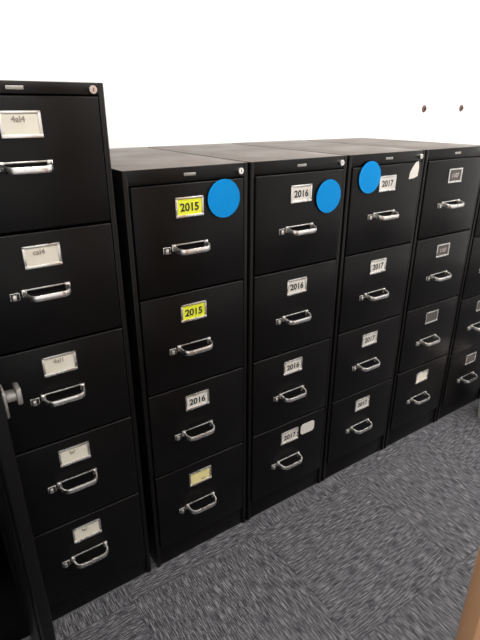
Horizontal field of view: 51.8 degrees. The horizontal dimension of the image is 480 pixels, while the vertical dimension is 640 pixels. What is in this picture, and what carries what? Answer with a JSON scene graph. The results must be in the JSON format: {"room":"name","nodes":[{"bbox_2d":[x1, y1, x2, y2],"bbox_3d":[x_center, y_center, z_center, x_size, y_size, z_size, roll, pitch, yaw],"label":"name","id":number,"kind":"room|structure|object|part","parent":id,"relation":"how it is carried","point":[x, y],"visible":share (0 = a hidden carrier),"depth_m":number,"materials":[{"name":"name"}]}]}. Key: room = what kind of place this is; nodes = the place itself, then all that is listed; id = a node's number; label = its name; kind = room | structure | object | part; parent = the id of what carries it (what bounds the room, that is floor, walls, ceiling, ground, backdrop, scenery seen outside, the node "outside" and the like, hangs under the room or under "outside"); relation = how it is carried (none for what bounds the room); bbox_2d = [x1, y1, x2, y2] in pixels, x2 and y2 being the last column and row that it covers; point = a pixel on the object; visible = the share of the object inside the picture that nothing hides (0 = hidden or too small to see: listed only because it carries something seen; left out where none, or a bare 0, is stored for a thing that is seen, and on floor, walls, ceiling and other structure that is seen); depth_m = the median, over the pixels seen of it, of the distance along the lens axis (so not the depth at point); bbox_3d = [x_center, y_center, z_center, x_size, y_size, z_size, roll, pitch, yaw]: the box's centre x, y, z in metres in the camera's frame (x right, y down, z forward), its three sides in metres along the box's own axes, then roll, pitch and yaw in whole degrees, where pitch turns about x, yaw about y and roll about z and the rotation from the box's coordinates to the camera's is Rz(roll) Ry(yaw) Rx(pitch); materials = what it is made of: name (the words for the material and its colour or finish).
{"room":"file storage room","nodes":[
{"label":"file storage room","id":0,"kind":"room"},
{"bbox_2d":[0,0,479,148],"bbox_3d":[-0.092,-0.852,2.193,7.600,2.750,0.100,-15,27,-31],"label":"wall","id":1,"kind":"structure","parent":0,"point":[171,72],"depth_m":2.15,"materials":[{"name":"white paint"}]},
{"bbox_2d":[22,399,479,639],"bbox_3d":[1.022,1.085,1.236,7.600,0.050,4.075,-15,27,-31],"label":"floor","id":2,"kind":"structure","parent":0,"point":[386,546],"depth_m":1.71,"materials":[{"name":"grey carpet"}]},
{"bbox_2d":[0,382,55,639],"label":"door","id":3,"kind":"structure","parent":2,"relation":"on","point":[24,606],"depth_m":0.80,"materials":[{"name":"black metal"}]},
{"bbox_3d":[-0.314,0.108,0.678,0.026,0.040,0.035,-15,27,-31],"label":"door handle","id":4,"kind":"part","parent":3,"relation":"part of","materials":[{"name":"silver metal"}]},
{"bbox_2d":[0,80,150,620],"bbox_3d":[-0.639,0.103,1.542,0.375,1.510,0.733,-15,27,-31],"label":"filing cabinet","id":5,"kind":"object","parent":2,"relation":"on","point":[64,342],"visible":0.96,"depth_m":1.24,"materials":[{"name":"black metal"}]},
{"bbox_2d":[109,147,246,567],"bbox_3d":[-0.312,0.103,1.783,0.368,1.320,0.733,-15,27,-31],"label":"filing cabinet","id":6,"kind":"object","parent":2,"relation":"on","point":[184,265],"visible":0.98,"depth_m":1.46,"materials":[{"name":"black metal"}]},
{"bbox_2d":[208,179,239,217],"bbox_3d":[-0.043,-0.334,1.356,0.104,0.104,0.001,-15,27,-31],"label":"circle","id":7,"kind":"object","parent":6,"relation":"attached to","point":[224,195],"visible":1,"depth_m":1.35,"materials":[{"name":"blue paper"}]},
{"bbox_2d":[148,143,346,519],"bbox_3d":[0.004,0.018,1.980,0.378,1.320,0.733,-15,27,-31],"label":"filing cabinet","id":8,"kind":"object","parent":2,"relation":"on","point":[293,246],"visible":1,"depth_m":1.66,"materials":[{"name":"black metal"}]},
{"bbox_2d":[300,420,313,433],"bbox_3d":[0.261,0.414,1.908,0.068,0.046,0.001,-15,27,-31],"label":"paper tag","id":9,"kind":"object","parent":8,"relation":"attached to","point":[308,426],"visible":1,"depth_m":1.91,"materials":[{"name":"grey paper"}]},
{"bbox_2d":[316,179,340,212],"bbox_3d":[0.282,-0.393,1.570,0.104,0.104,0.001,-15,27,-31],"label":"circle","id":10,"kind":"object","parent":8,"relation":"attached to","point":[329,192],"visible":1,"depth_m":1.57,"materials":[{"name":"blue paper"}]},
{"bbox_2d":[232,140,424,480],"bbox_3d":[0.327,-0.068,2.181,0.382,1.320,0.733,-15,27,-31],"label":"filing cabinet","id":11,"kind":"object","parent":2,"relation":"on","point":[377,228],"visible":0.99,"depth_m":1.88,"materials":[{"name":"black metal"}]},
{"bbox_2d":[359,161,380,192],"bbox_3d":[0.433,-0.475,1.647,0.104,0.104,0.001,-15,27,-31],"label":"circle","id":12,"kind":"object","parent":11,"relation":"attached to","point":[370,174],"visible":1,"depth_m":1.65,"materials":[{"name":"blue paper"}]},
{"bbox_2d":[409,161,418,178],"bbox_3d":[0.624,-0.536,1.766,0.049,0.060,0.001,-15,27,-31],"label":"paper scrap","id":13,"kind":"object","parent":11,"relation":"attached to","point":[414,172],"visible":1,"depth_m":1.77,"materials":[{"name":"grey paper"}]},
{"bbox_2d":[306,138,479,447],"bbox_3d":[0.655,-0.151,2.373,0.379,1.320,0.713,-15,27,-31],"label":"filing cabinet","id":14,"kind":"object","parent":2,"relation":"on","point":[450,181],"visible":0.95,"depth_m":2.07,"materials":[{"name":"black metal"}]},
{"bbox_2d":[436,186,479,420],"bbox_3d":[0.970,-0.215,2.591,0.379,1.265,0.733,-15,27,-31],"label":"filing cabinet","id":15,"kind":"object","parent":2,"relation":"on","point":[461,381],"visible":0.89,"depth_m":2.38,"materials":[{"name":"black metal"}]},
{"bbox_2d":[455,546,479,639],"bbox_3d":[0.779,0.191,0.654,0.840,2.028,0.044,0,23,0],"label":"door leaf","id":16,"kind":"structure","parent":2,"relation":"on","point":[469,625],"depth_m":0.76,"materials":[{"name":"brown wood"}]}
]}

